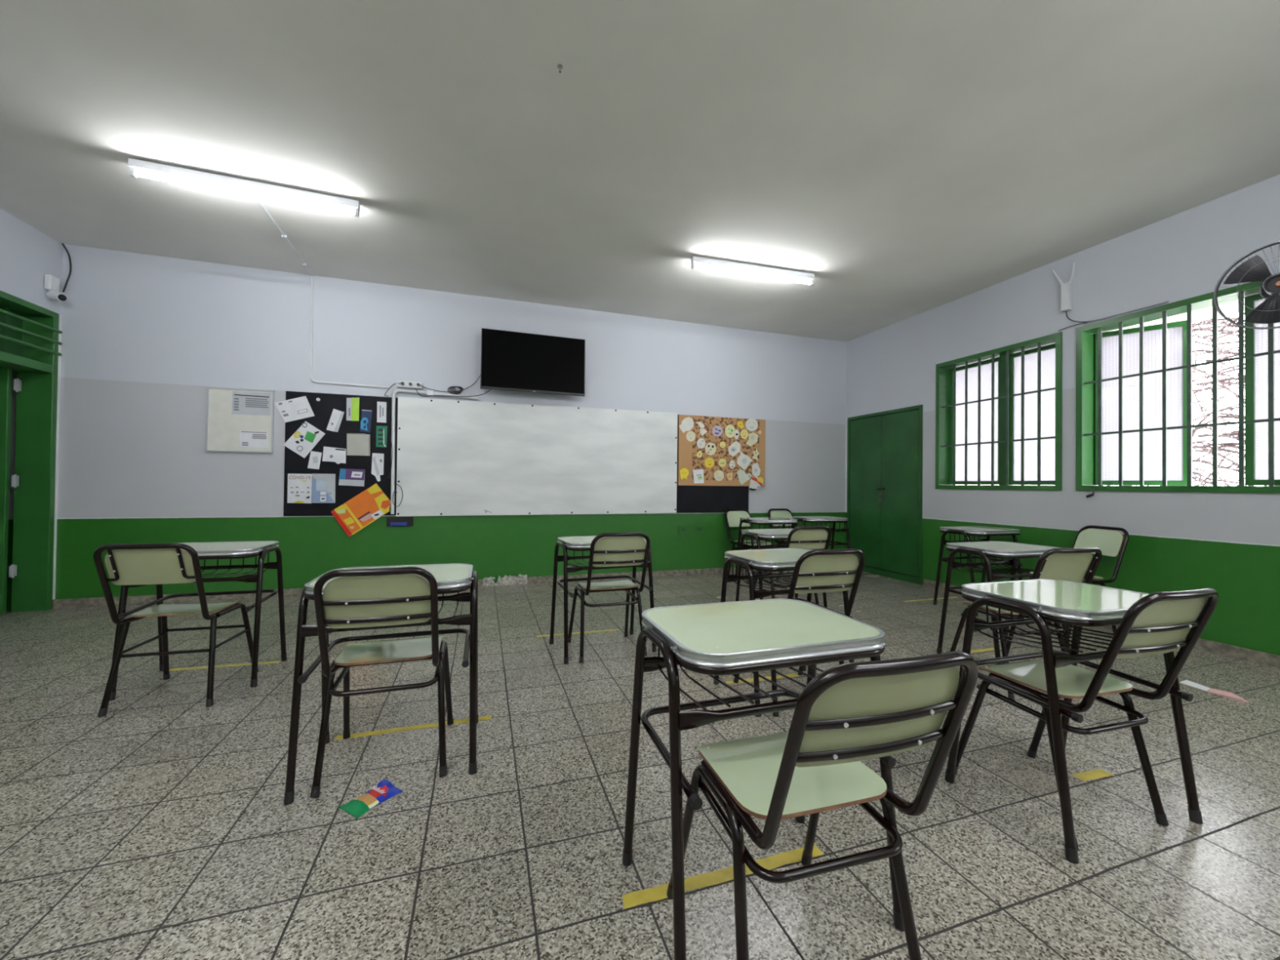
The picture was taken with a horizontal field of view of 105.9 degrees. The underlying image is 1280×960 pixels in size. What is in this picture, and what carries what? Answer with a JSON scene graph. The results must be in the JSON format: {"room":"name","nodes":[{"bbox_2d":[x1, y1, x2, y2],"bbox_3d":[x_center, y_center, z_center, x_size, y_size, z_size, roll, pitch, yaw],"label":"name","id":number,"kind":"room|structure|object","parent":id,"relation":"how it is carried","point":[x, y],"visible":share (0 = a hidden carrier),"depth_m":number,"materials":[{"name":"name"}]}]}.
{"room":"classroom","nodes":[
{"label":"classroom","id":0,"kind":"room"},
{"bbox_2d":[0,208,62,608],"bbox_3d":[-3.825,-0.507,0.006,0.240,3.186,8.785,1,-1,-18],"label":"wall","id":1,"kind":"structure","parent":0,"point":[27,254],"depth_m":3.91,"materials":[{"name":"white paint"}]},
{"bbox_2d":[0,290,62,614],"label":"door","id":2,"kind":"structure","parent":1,"relation":"in","point":[29,343],"depth_m":4.09,"materials":[{"name":"green metal"}]},
{"bbox_2d":[44,274,66,302],"bbox_3d":[-4.958,-1.623,4.110,0.150,0.220,0.103,1,-1,-3],"label":"security camera","id":3,"kind":"object","parent":1,"relation":"attached to","point":[51,283],"visible":1,"depth_m":4.08,"materials":[{"name":"white plastic"}]},
{"bbox_2d":[52,314,62,599],"bbox_3d":[-5.072,-0.204,4.201,0.005,2.480,0.029,1,-1,-18],"label":"trim","id":4,"kind":"structure","parent":1,"relation":"attached to","point":[60,315],"depth_m":4.20,"materials":[{"name":"white plastic"}]},
{"bbox_2d":[6,244,846,610],"bbox_3d":[-1.851,-0.429,5.379,10.456,3.186,0.200,1,-1,-18],"label":"wall","id":5,"kind":"structure","parent":0,"point":[144,338],"depth_m":4.84,"materials":[{"name":"white paint"}]},
{"bbox_2d":[205,386,274,453],"bbox_3d":[-3.813,-0.570,4.617,0.521,0.608,0.028,1,-1,-18],"label":"display board","id":6,"kind":"object","parent":5,"relation":"attached to","point":[224,428],"visible":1,"depth_m":4.58,"materials":[{"name":"paper"}]},
{"bbox_2d":[231,391,271,415],"bbox_3d":[-3.729,-0.735,4.636,0.312,0.224,0.006,1,-1,-18],"label":"notice sheet","id":7,"kind":"object","parent":6,"relation":"attached to","point":[255,403],"visible":1,"depth_m":4.64,"materials":[{"name":"paper"}]},
{"bbox_2d":[239,430,268,448],"bbox_3d":[-3.709,-0.392,4.642,0.230,0.161,0.004,1,-1,-18],"label":"notice sheet","id":8,"kind":"object","parent":6,"relation":"attached to","point":[247,438],"visible":1,"depth_m":4.64,"materials":[{"name":"white paper"}]},
{"bbox_2d":[251,191,387,388],"bbox_3d":[-2.704,-1.502,4.178,0.702,1.086,1.564,1,-1,-18],"label":"cable conduit","id":9,"kind":"object","parent":5,"relation":"attached to","point":[284,236],"visible":0.98,"depth_m":4.80,"materials":[{"name":"white plastic"}]},
{"bbox_2d":[386,516,413,526],"bbox_3d":[-2.506,0.435,5.046,0.252,0.100,0.011,1,-1,-18],"label":"niche","id":10,"kind":"object","parent":5,"relation":"attached to","point":[409,520],"visible":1,"depth_m":5.05,"materials":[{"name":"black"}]},
{"bbox_2d":[53,567,755,608],"bbox_3d":[-1.098,1.135,5.502,8.406,0.077,0.014,1,-1,-18],"label":"baseboard","id":11,"kind":"structure","parent":5,"relation":"attached to","point":[89,602],"depth_m":4.67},
{"bbox_2d":[395,380,422,389],"bbox_3d":[-2.413,-0.995,5.053,0.250,0.065,0.077,1,-1,-18],"label":"power outlet","id":12,"kind":"object","parent":5,"relation":"attached to","point":[406,384],"visible":1,"depth_m":5.03,"materials":[{"name":"white plastic"}]},
{"bbox_2d":[391,388,477,514],"bbox_3d":[-2.180,-0.295,5.133,0.840,1.305,0.050,1,-1,-18],"label":"cable conduit","id":13,"kind":"object","parent":5,"relation":"attached to","point":[428,393],"visible":1,"depth_m":5.00,"materials":[{"name":"white plastic"}]},
{"bbox_2d":[483,573,527,586],"bbox_3d":[-1.496,1.117,5.374,0.470,0.126,0.050,1,-1,-18],"label":"trim","id":14,"kind":"structure","parent":5,"relation":"attached to","point":[521,579],"depth_m":5.37,"materials":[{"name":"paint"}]},
{"bbox_2d":[283,391,748,515],"bbox_3d":[-1.026,-0.224,5.535,5.163,1.227,0.014,1,-1,-18],"label":"chalkboard","id":15,"kind":"object","parent":5,"relation":"attached to","point":[690,499],"visible":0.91,"depth_m":4.91,"materials":[{"name":"black"}]},
{"bbox_2d":[274,395,315,422],"bbox_3d":[-3.397,-0.698,4.752,0.341,0.272,0.004,1,-1,-18],"label":"flyer","id":16,"kind":"object","parent":15,"relation":"attached to","point":[298,408],"visible":1,"depth_m":4.75,"materials":[{"name":"white paper"}]},
{"bbox_2d":[287,473,311,503],"bbox_3d":[-3.353,0.085,4.760,0.204,0.293,0.006,1,-1,-18],"label":"poster","id":17,"kind":"object","parent":15,"relation":"attached to","point":[299,485],"visible":1,"depth_m":4.76,"materials":[{"name":"white paper"}]},
{"bbox_2d":[283,421,324,457],"bbox_3d":[-3.316,-0.399,4.774,0.355,0.367,0.006,1,-1,-18],"label":"flyer","id":18,"kind":"object","parent":15,"relation":"attached to","point":[307,436],"visible":1,"depth_m":4.78,"materials":[{"name":"white paper"}]},
{"bbox_2d":[307,451,321,469],"bbox_3d":[-3.234,-0.197,4.803,0.120,0.181,0.002,1,-1,-18],"label":"note","id":19,"kind":"object","parent":15,"relation":"attached to","point":[315,457],"visible":1,"depth_m":4.80,"materials":[{"name":"white paper"}]},
{"bbox_2d":[311,473,335,502],"bbox_3d":[-3.158,0.083,4.823,0.203,0.291,0.004,1,-1,-18],"label":"poster","id":20,"kind":"object","parent":15,"relation":"attached to","point":[323,485],"visible":1,"depth_m":4.82,"materials":[{"name":"paper"}]},
{"bbox_2d":[322,446,346,463],"bbox_3d":[-3.072,-0.247,4.853,0.206,0.173,0.002,1,-1,-18],"label":"flyer","id":21,"kind":"object","parent":15,"relation":"attached to","point":[338,455],"visible":1,"depth_m":4.85,"materials":[{"name":"white paper"}]},
{"bbox_2d":[326,408,344,431],"bbox_3d":[-3.063,-0.600,4.858,0.156,0.234,0.002,1,-1,-18],"label":"brochure","id":22,"kind":"object","parent":15,"relation":"attached to","point":[335,421],"visible":1,"depth_m":4.86,"materials":[{"name":"white paper"}]},
{"bbox_2d":[338,468,364,486],"bbox_3d":[-2.922,-0.025,4.899,0.233,0.178,0.003,1,-1,-18],"label":"brochure","id":23,"kind":"object","parent":15,"relation":"attached to","point":[348,477],"visible":1,"depth_m":4.90,"materials":[{"name":"paper"}]},
{"bbox_2d":[346,397,359,421],"bbox_3d":[-2.918,-0.721,4.910,0.114,0.243,0.002,1,-1,-18],"label":"leaflet","id":24,"kind":"object","parent":15,"relation":"attached to","point":[353,403],"visible":1,"depth_m":4.91,"materials":[{"name":"paper"}]},
{"bbox_2d":[346,433,369,455],"bbox_3d":[-2.868,-0.362,4.922,0.212,0.226,0.002,1,-1,-18],"label":"sheet","id":25,"kind":"object","parent":15,"relation":"attached to","point":[357,444],"visible":1,"depth_m":4.92,"materials":[{"name":"beige paper"}]},
{"bbox_2d":[330,483,391,537],"bbox_3d":[-2.841,0.305,4.921,0.539,0.547,0.007,1,-1,-18],"label":"poster","id":26,"kind":"object","parent":15,"relation":"attached to","point":[371,504],"visible":1,"depth_m":4.93,"materials":[{"name":"orange paper"}]},
{"bbox_2d":[360,409,372,432],"bbox_3d":[-2.805,-0.603,4.944,0.110,0.234,0.003,1,-1,-18],"label":"leaflet","id":27,"kind":"object","parent":15,"relation":"attached to","point":[366,419],"visible":1,"depth_m":4.94,"materials":[{"name":"blue paper"}]},
{"bbox_2d":[371,453,383,481],"bbox_3d":[-2.702,-0.130,4.975,0.113,0.292,0.002,1,-1,-18],"label":"leaflet","id":28,"kind":"object","parent":15,"relation":"attached to","point":[377,465],"visible":1,"depth_m":4.97,"materials":[{"name":"white paper"}]},
{"bbox_2d":[376,426,386,447],"bbox_3d":[-2.668,-0.447,4.989,0.102,0.222,0.004,1,-1,-18],"label":"leaflet","id":29,"kind":"object","parent":15,"relation":"attached to","point":[381,431],"visible":1,"depth_m":4.99,"materials":[{"name":"paper"}]},
{"bbox_2d":[377,401,386,422],"bbox_3d":[-2.667,-0.701,4.988,0.087,0.215,0.002,1,-1,-18],"label":"leaflet","id":30,"kind":"object","parent":15,"relation":"attached to","point":[381,406],"visible":1,"depth_m":4.99,"materials":[{"name":"white paper"}]},
{"bbox_2d":[395,396,677,516],"bbox_3d":[-1.034,-0.229,5.517,3.145,1.258,0.014,1,-1,-18],"label":"whiteboard","id":31,"kind":"object","parent":15,"relation":"attached to","point":[455,457],"visible":1,"depth_m":5.45,"materials":[{"name":"white plastic"}]},
{"bbox_2d":[480,328,585,396],"bbox_3d":[-1.183,-1.285,5.388,1.128,0.661,0.210,1,-1,-18],"label":"television","id":32,"kind":"object","parent":5,"relation":"attached to","point":[511,361],"visible":1,"depth_m":5.30,"materials":[{"name":"black plastic"}]},
{"bbox_2d":[677,414,765,486],"bbox_3d":[1.065,-0.364,6.199,1.234,0.880,0.024,1,-1,-18],"label":"cork board","id":33,"kind":"object","parent":5,"relation":"attached to","point":[688,451],"visible":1,"depth_m":6.16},
{"bbox_2d":[679,417,693,433],"bbox_3d":[0.581,-0.685,6.029,0.202,0.207,0.001,1,-1,-18],"label":"cutout","id":34,"kind":"object","parent":33,"relation":"attached to","point":[687,424],"visible":1,"depth_m":6.03,"materials":[{"name":"paper"}]},
{"bbox_2d":[693,469,703,483],"bbox_3d":[0.735,-0.045,6.074,0.155,0.181,0.002,1,-1,-18],"label":"cutout","id":35,"kind":"object","parent":33,"relation":"attached to","point":[698,474],"visible":1,"depth_m":6.07,"materials":[{"name":"white paper"}]},
{"bbox_2d":[705,442,716,454],"bbox_3d":[0.898,-0.396,6.129,0.160,0.160,0.003,1,-1,-18],"label":"cutout","id":36,"kind":"object","parent":33,"relation":"attached to","point":[710,448],"visible":1,"depth_m":6.13,"materials":[{"name":"beige paper"}]},
{"bbox_2d":[724,424,734,437],"bbox_3d":[1.159,-0.627,6.213,0.151,0.172,0.002,1,-1,-18],"label":"cutout","id":37,"kind":"object","parent":33,"relation":"attached to","point":[730,429],"visible":1,"depth_m":6.21,"materials":[{"name":"paper"}]},
{"bbox_2d":[728,440,740,456],"bbox_3d":[1.216,-0.404,6.228,0.181,0.205,0.002,1,-1,-18],"label":"cutout","id":38,"kind":"object","parent":33,"relation":"attached to","point":[735,448],"visible":1,"depth_m":6.23,"materials":[{"name":"paper"}]},
{"bbox_2d":[737,469,751,484],"bbox_3d":[1.356,-0.036,6.274,0.222,0.202,0.002,1,-1,-18],"label":"cutout","id":39,"kind":"object","parent":33,"relation":"attached to","point":[743,477],"visible":1,"depth_m":6.27,"materials":[{"name":"paper"}]},
{"bbox_2d":[737,450,752,470],"bbox_3d":[1.363,-0.252,6.278,0.235,0.251,0.002,1,-1,-18],"label":"cutout","id":40,"kind":"object","parent":33,"relation":"attached to","point":[744,460],"visible":1,"depth_m":6.27,"materials":[{"name":"paper"}]},
{"bbox_2d":[745,418,758,431],"bbox_3d":[1.461,-0.721,6.313,0.185,0.166,0.002,1,-1,-18],"label":"cutout","id":41,"kind":"object","parent":33,"relation":"attached to","point":[751,424],"visible":1,"depth_m":6.31,"materials":[{"name":"paper"}]},
{"bbox_2d":[746,432,758,446],"bbox_3d":[1.465,-0.530,6.317,0.185,0.187,0.002,1,-1,-18],"label":"cutout","id":42,"kind":"object","parent":33,"relation":"attached to","point":[753,437],"visible":1,"depth_m":6.32,"materials":[{"name":"beige paper"}]},
{"bbox_2d":[749,476,763,491],"bbox_3d":[1.524,0.053,6.331,0.209,0.188,0.003,1,-1,-18],"label":"cutout","id":43,"kind":"object","parent":33,"relation":"attached to","point":[756,482],"visible":1,"depth_m":6.33,"materials":[{"name":"paper"}]},
{"bbox_2d":[751,462,760,476],"bbox_3d":[1.524,-0.129,6.326,0.128,0.188,0.002,1,-1,-18],"label":"cutout","id":44,"kind":"object","parent":33,"relation":"attached to","point":[756,470],"visible":1,"depth_m":6.33,"materials":[{"name":"paper"}]},
{"bbox_2d":[0,0,1279,342],"bbox_3d":[-0.435,-2.126,1.127,10.456,0.150,9.385,1,-1,-18],"label":"ceiling","id":45,"kind":"structure","parent":0,"point":[911,157],"depth_m":2.83,"materials":[{"name":"paint"}]},
{"bbox_2d":[62,243,71,292],"bbox_3d":[-5.003,-1.843,4.194,0.070,0.445,0.072,1,-1,-18],"label":"cable","id":46,"kind":"object","parent":45,"relation":"hanging from","point":[63,244],"visible":1,"depth_m":4.22,"materials":[{"name":"black plastic"}]},
{"bbox_2d":[128,157,359,217],"bbox_3d":[-2.674,-1.996,3.349,1.290,0.113,0.118,1,-1,-20],"label":"ceiling light","id":47,"kind":"object","parent":45,"relation":"attached to","point":[135,166],"visible":1,"depth_m":3.28,"materials":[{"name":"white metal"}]},
{"bbox_2d":[690,256,813,285],"bbox_3d":[1.057,-1.943,4.528,1.250,0.113,0.118,1,-1,-16],"label":"ceiling light","id":48,"kind":"object","parent":45,"relation":"attached to","point":[697,260],"visible":1,"depth_m":4.47,"materials":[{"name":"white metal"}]},
{"bbox_2d":[0,571,1279,959],"bbox_3d":[-0.471,1.194,1.092,10.456,0.120,9.385,1,-1,-18],"label":"floor","id":49,"kind":"structure","parent":0,"point":[158,826],"depth_m":1.66,"materials":[{"name":"tile"}]},
{"bbox_2d":[93,542,258,716],"bbox_3d":[-2.394,0.714,2.519,0.460,0.832,0.607,1,-1,-15],"label":"chair","id":50,"kind":"object","parent":49,"relation":"on","point":[127,564],"visible":0.97,"depth_m":2.34,"materials":[{"name":"green laminate"}]},
{"bbox_2d":[109,541,287,700],"bbox_3d":[-2.468,0.754,2.759,0.641,0.753,0.444,1,-1,-17],"label":"school desk","id":51,"kind":"object","parent":49,"relation":"on","point":[230,550],"visible":0.62,"depth_m":2.73,"materials":[{"name":"black metal"}]},
{"bbox_2d":[124,552,276,587],"bbox_3d":[-2.468,0.494,2.769,0.588,0.152,0.339,1,-1,-18],"label":"basket","id":52,"kind":"object","parent":51,"relation":"on","point":[258,578],"depth_m":2.72,"materials":[{"name":"brown metal"}]},
{"bbox_2d":[169,660,280,671],"bbox_3d":[-2.525,1.131,2.938,0.578,0.001,0.040,1,-1,-15],"label":"tape","id":53,"kind":"object","parent":49,"relation":"on","point":[269,662],"visible":0.86,"depth_m":2.94,"materials":[{"name":"plastic"}]},
{"bbox_2d":[338,778,402,818],"bbox_3d":[-0.954,1.125,1.716,0.112,0.020,0.164,0,-1,30],"label":"wrapper","id":54,"kind":"object","parent":49,"relation":"on","point":[384,789],"visible":1,"depth_m":1.70,"materials":[{"name":"plastic"}]},
{"bbox_2d":[283,563,478,804],"bbox_3d":[-1.000,0.762,1.988,0.641,0.753,0.443,1,-1,-18],"label":"school desk","id":55,"kind":"object","parent":49,"relation":"on","point":[451,578],"visible":0.62,"depth_m":1.89,"materials":[{"name":"black metal"}]},
{"bbox_2d":[302,592,471,637],"bbox_3d":[-1.000,0.502,1.998,0.586,0.152,0.336,1,-1,-18],"label":"basket","id":56,"kind":"object","parent":55,"relation":"on","point":[310,630],"depth_m":1.88,"materials":[{"name":"brown metal"}]},
{"bbox_2d":[310,566,453,797],"bbox_3d":[-0.997,0.721,1.923,0.456,0.837,0.614,1,-1,-18],"label":"chair","id":57,"kind":"object","parent":49,"relation":"on","point":[388,596],"visible":1,"depth_m":1.74,"materials":[{"name":"green laminate"}]},
{"bbox_2d":[333,715,491,740],"bbox_3d":[-1.030,1.139,2.225,0.658,0.001,0.044,1,-1,-18],"label":"tape","id":58,"kind":"object","parent":49,"relation":"on","point":[485,717],"visible":0.85,"depth_m":2.21,"materials":[{"name":"plastic"}]},
{"bbox_2d":[536,628,619,636],"bbox_3d":[-0.465,1.161,3.668,0.635,0.001,0.040,1,-1,-17],"label":"tape","id":59,"kind":"object","parent":49,"relation":"on","point":[596,631],"visible":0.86,"depth_m":3.68,"materials":[{"name":"plastic"}]},
{"bbox_2d":[549,535,656,664],"bbox_3d":[-0.260,0.784,3.348,0.641,0.753,0.444,1,-1,-23],"label":"school desk","id":60,"kind":"object","parent":49,"relation":"on","point":[574,544],"visible":0.56,"depth_m":3.31,"materials":[{"name":"black metal"}]},
{"bbox_2d":[557,551,650,573],"bbox_3d":[-0.260,0.524,3.359,0.608,0.152,0.371,1,-1,-18],"label":"basket","id":61,"kind":"object","parent":60,"relation":"on","point":[564,558],"depth_m":3.21,"materials":[{"name":"brown metal"}]},
{"bbox_2d":[568,532,649,662],"bbox_3d":[-0.206,0.744,3.252,0.456,0.837,0.614,1,-1,-19],"label":"chair","id":62,"kind":"object","parent":49,"relation":"on","point":[628,548],"visible":0.98,"depth_m":3.07,"materials":[{"name":"green laminate"}]},
{"bbox_2d":[622,844,823,909],"bbox_3d":[0.255,1.145,1.403,0.637,0.001,0.046,1,-1,-18],"label":"tape","id":63,"kind":"object","parent":49,"relation":"on","point":[660,892],"visible":0.8,"depth_m":1.39,"materials":[{"name":"yellow plastic"}]},
{"bbox_2d":[724,508,778,582],"bbox_3d":[1.345,0.789,5.968,0.456,0.837,0.615,1,-1,-22],"label":"chair","id":64,"kind":"object","parent":49,"relation":"on","point":[732,517],"visible":0.69,"depth_m":6.13,"materials":[{"name":"green laminate"}]},
{"bbox_2d":[622,598,904,959],"bbox_3d":[0.320,0.770,1.346,0.641,0.753,0.443,1,-1,-18],"label":"school desk","id":65,"kind":"object","parent":49,"relation":"on","point":[732,638],"visible":0.95,"depth_m":1.23,"materials":[{"name":"green laminate"}]},
{"bbox_2d":[644,648,823,730],"bbox_3d":[0.320,0.509,1.356,0.584,0.152,0.334,1,-1,-18],"label":"basket","id":66,"kind":"object","parent":65,"relation":"on","point":[686,720],"depth_m":1.16,"materials":[{"name":"brown metal"}]},
{"bbox_2d":[724,673,802,684],"bbox_3d":[0.727,1.165,2.835,0.492,0.001,0.042,1,-1,-16],"label":"tape","id":67,"kind":"object","parent":49,"relation":"on","point":[792,674],"visible":0.66,"depth_m":2.83,"materials":[{"name":"plastic"}]},
{"bbox_2d":[735,517,798,582],"bbox_3d":[1.491,0.827,5.617,0.641,0.753,0.443,1,-1,-18],"label":"school desk","id":68,"kind":"object","parent":49,"relation":"on","point":[758,521],"visible":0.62,"depth_m":5.48,"materials":[{"name":"green laminate"}]},
{"bbox_2d":[740,524,794,534],"bbox_3d":[1.496,0.567,5.613,0.584,0.152,0.334,1,-1,-18],"label":"basket","id":69,"kind":"object","parent":68,"relation":"on","point":[751,525],"depth_m":5.47,"materials":[{"name":"brown metal"}]},
{"bbox_2d":[735,528,826,607],"bbox_3d":[1.183,0.807,4.065,0.641,0.753,0.444,1,-1,-19],"label":"school desk","id":70,"kind":"object","parent":49,"relation":"on","point":[781,534],"visible":0.48,"depth_m":4.03,"materials":[{"name":"green laminate"}]},
{"bbox_2d":[742,537,786,550],"bbox_3d":[1.184,0.547,4.075,0.589,0.152,0.342,1,-1,-18],"label":"basket","id":71,"kind":"object","parent":70,"relation":"on","point":[758,545],"depth_m":4.13,"materials":[{"name":"brown metal"}]},
{"bbox_2d":[768,508,795,573],"bbox_3d":[1.952,0.798,6.172,0.456,0.837,0.615,1,-1,-22],"label":"chair","id":72,"kind":"object","parent":49,"relation":"on","point":[787,514],"visible":0.23,"depth_m":6.40,"materials":[{"name":"green laminate"}]},
{"bbox_2d":[713,547,853,716],"bbox_3d":[0.797,0.789,2.676,0.641,0.753,0.443,1,-1,-21],"label":"school desk","id":73,"kind":"object","parent":49,"relation":"on","point":[771,560],"visible":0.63,"depth_m":2.62,"materials":[{"name":"green laminate"}]},
{"bbox_2d":[727,563,845,598],"bbox_3d":[0.797,0.528,2.686,0.597,0.152,0.352,1,-1,-18],"label":"basket","id":74,"kind":"object","parent":73,"relation":"on","point":[753,593],"depth_m":2.55,"materials":[{"name":"brown metal"}]},
{"bbox_2d":[754,525,831,604],"bbox_3d":[1.209,0.766,3.907,0.456,0.837,0.614,1,-1,-18],"label":"chair","id":75,"kind":"object","parent":49,"relation":"on","point":[800,537],"visible":0.35,"depth_m":3.68,"materials":[{"name":"green laminate"}]},
{"bbox_2d":[733,548,865,716],"bbox_3d":[0.842,0.748,2.561,0.456,0.837,0.614,1,-1,-16],"label":"chair","id":76,"kind":"object","parent":49,"relation":"on","point":[817,571],"visible":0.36,"depth_m":2.33,"materials":[{"name":"green laminate"}]},
{"bbox_2d":[791,515,849,549],"bbox_3d":[2.223,0.839,5.983,0.641,0.753,0.444,1,-1,-14],"label":"school desk","id":77,"kind":"object","parent":49,"relation":"on","point":[803,519],"visible":0.63,"depth_m":5.88,"materials":[{"name":"black metal"}]},
{"bbox_2d":[808,522,848,532],"bbox_3d":[2.229,0.578,5.978,0.604,0.152,0.362,1,-1,-18],"label":"basket","id":78,"kind":"object","parent":77,"relation":"on","point":[833,529],"depth_m":5.89,"materials":[{"name":"brown metal"}]},
{"bbox_2d":[666,651,977,959],"bbox_3d":[0.379,0.728,1.112,0.456,0.837,0.614,1,-1,-16],"label":"chair","id":79,"kind":"object","parent":49,"relation":"on","point":[848,714],"visible":0.99,"depth_m":0.96,"materials":[{"name":"green laminate"}]},
{"bbox_2d":[933,525,1022,616],"bbox_3d":[3.213,0.835,4.582,0.641,0.753,0.443,1,-1,-18],"label":"school desk","id":80,"kind":"object","parent":49,"relation":"on","point":[976,531],"visible":0.66,"depth_m":4.56,"materials":[{"name":"black metal"}]},
{"bbox_2d":[943,533,986,544],"bbox_3d":[3.214,0.575,4.592,0.584,0.152,0.334,1,-1,-18],"label":"basket","id":81,"kind":"object","parent":80,"relation":"on","point":[966,535],"depth_m":4.64,"materials":[{"name":"brown metal"}]},
{"bbox_2d":[936,541,1070,664],"bbox_3d":[2.403,0.812,3.201,0.641,0.753,0.444,1,-1,-17],"label":"school desk","id":82,"kind":"object","parent":49,"relation":"on","point":[1012,551],"visible":0.78,"depth_m":3.18,"materials":[{"name":"green laminate"}]},
{"bbox_2d":[951,552,1034,581],"bbox_3d":[2.403,0.551,3.212,0.589,0.152,0.342,1,-1,-18],"label":"basket","id":83,"kind":"object","parent":82,"relation":"on","point":[991,576],"depth_m":3.16,"materials":[{"name":"brown metal"}]},
{"bbox_2d":[950,547,1102,700],"bbox_3d":[2.166,0.766,2.747,0.456,0.833,0.614,1,-1,-12],"label":"chair","id":84,"kind":"object","parent":49,"relation":"on","point":[1077,564],"visible":0.52,"depth_m":2.53,"materials":[{"name":"green laminate"}]},
{"bbox_2d":[944,578,1203,863],"bbox_3d":[1.549,0.787,1.759,0.641,0.753,0.444,1,-1,-17],"label":"school desk","id":85,"kind":"object","parent":49,"relation":"on","point":[1078,605],"visible":0.8,"depth_m":1.67,"materials":[{"name":"green laminate"}]},
{"bbox_2d":[973,605,1114,667],"bbox_3d":[1.549,0.527,1.770,0.589,0.152,0.342,1,-1,-18],"label":"basket","id":86,"kind":"object","parent":85,"relation":"on","point":[1059,660],"depth_m":1.68,"materials":[{"name":"brown metal"}]},
{"bbox_2d":[1029,524,1128,638],"bbox_3d":[3.478,0.790,3.875,0.615,0.837,0.456,1,-1,-6],"label":"chair","id":87,"kind":"object","parent":49,"relation":"on","point":[1110,543],"visible":0.44,"depth_m":3.83,"materials":[{"name":"green laminate"}]},
{"bbox_2d":[955,588,1218,851],"bbox_3d":[1.532,0.747,1.703,0.456,0.837,0.614,1,-1,-16],"label":"chair","id":88,"kind":"object","parent":49,"relation":"on","point":[1158,623],"visible":0.88,"depth_m":1.57,"materials":[{"name":"green laminate"}]},
{"bbox_2d":[1071,768,1113,781],"bbox_3d":[1.791,1.167,1.912,0.162,0.001,0.049,1,-1,-14],"label":"tape","id":89,"kind":"object","parent":49,"relation":"on","point":[1097,773],"visible":1,"depth_m":1.91,"materials":[{"name":"yellow plastic"}]},
{"bbox_2d":[1179,680,1248,702],"bbox_3d":[3.226,1.183,2.714,0.076,0.015,0.265,1,-1,-9],"label":"leaflet","id":90,"kind":"object","parent":49,"relation":"on","point":[1225,694],"visible":1,"depth_m":2.70,"materials":[{"name":"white paper"}]},
{"bbox_2d":[844,174,1279,655],"bbox_3d":[4.396,-0.389,2.697,0.250,3.186,8.785,1,-1,-18],"label":"wall","id":91,"kind":"structure","parent":0,"point":[1228,544],"depth_m":3.94,"materials":[{"name":"white paint"}]},
{"bbox_2d":[844,417,847,512],"bbox_3d":[2.911,-0.210,6.812,0.005,1.329,0.034,1,-1,-18],"label":"trim","id":92,"kind":"structure","parent":91,"relation":"attached to","point":[846,483],"depth_m":6.81,"materials":[{"name":"white plastic"}]},
{"bbox_2d":[846,404,923,585],"bbox_3d":[3.131,0.174,6.219,0.148,2.105,1.215,1,-1,-18],"label":"door","id":93,"kind":"structure","parent":91,"relation":"in","point":[884,500],"depth_m":6.12,"materials":[{"name":"green metal"}]},
{"bbox_2d":[935,331,1062,490],"bbox_3d":[3.636,-0.606,4.906,0.206,1.410,1.245,1,-1,-18],"label":"window","id":94,"kind":"structure","parent":91,"relation":"in","point":[998,411],"depth_m":4.87,"materials":[{"name":"green metal"}]},
{"bbox_2d":[1052,262,1075,311],"bbox_3d":[3.743,-1.688,4.266,0.050,0.403,0.178,1,-1,-18],"label":"router","id":95,"kind":"object","parent":91,"relation":"attached to","point":[1065,288],"visible":1,"depth_m":4.22,"materials":[{"name":"white plastic"}]},
{"bbox_2d":[923,578,1279,667],"bbox_3d":[4.454,1.159,2.029,0.014,0.077,7.500,1,-1,-18],"label":"baseboard","id":96,"kind":"structure","parent":91,"relation":"attached to","point":[1271,660],"depth_m":3.29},
{"bbox_2d":[1110,298,1244,331],"bbox_3d":[4.723,-1.585,4.346,1.364,0.120,11.700,1,-1,-18],"label":"window pane","id":97,"kind":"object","parent":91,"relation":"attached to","point":[1206,313],"depth_m":4.46,"materials":[{"name":"glass"}]},
{"bbox_2d":[1075,281,1279,497],"bbox_3d":[4.295,-0.587,3.247,0.477,1.468,2.092,1,-1,-18],"label":"window","id":98,"kind":"structure","parent":91,"relation":"in","point":[1134,426],"depth_m":3.87,"materials":[{"name":"green metal"}]},
{"bbox_2d":[1083,301,1168,324],"bbox_3d":[3.879,-1.337,3.878,0.010,0.011,0.540,1,-1,-18],"label":"cable","id":99,"kind":"object","parent":98,"relation":"on","point":[1166,301],"visible":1,"depth_m":3.85,"materials":[{"name":"grey plastic"}]},
{"bbox_2d":[1213,240,1279,329],"bbox_3d":[3.898,-1.179,2.835,0.592,0.562,0.401,1,-1,7],"label":"wall fan","id":100,"kind":"object","parent":91,"relation":"attached to","point":[1255,268],"visible":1,"depth_m":2.91,"materials":[{"name":"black metal"}]},
{"label":"outside","id":101,"kind":"structure","parent":0,"visible":0},
{"bbox_3d":[29.379,1.828,14.867,54.864,0.150,70.000,1,-1,-18],"label":"paving","id":102,"kind":"object","parent":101,"visible":0},
{"bbox_2d":[1102,312,1279,486],"bbox_3d":[9.290,-0.810,8.558,5.661,4.791,5.639,0,-1,20],"label":"tree","id":103,"kind":"object","parent":102,"relation":"on","point":[1234,433],"visible":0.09,"depth_m":7.72,"materials":[{"name":"brown plant"}]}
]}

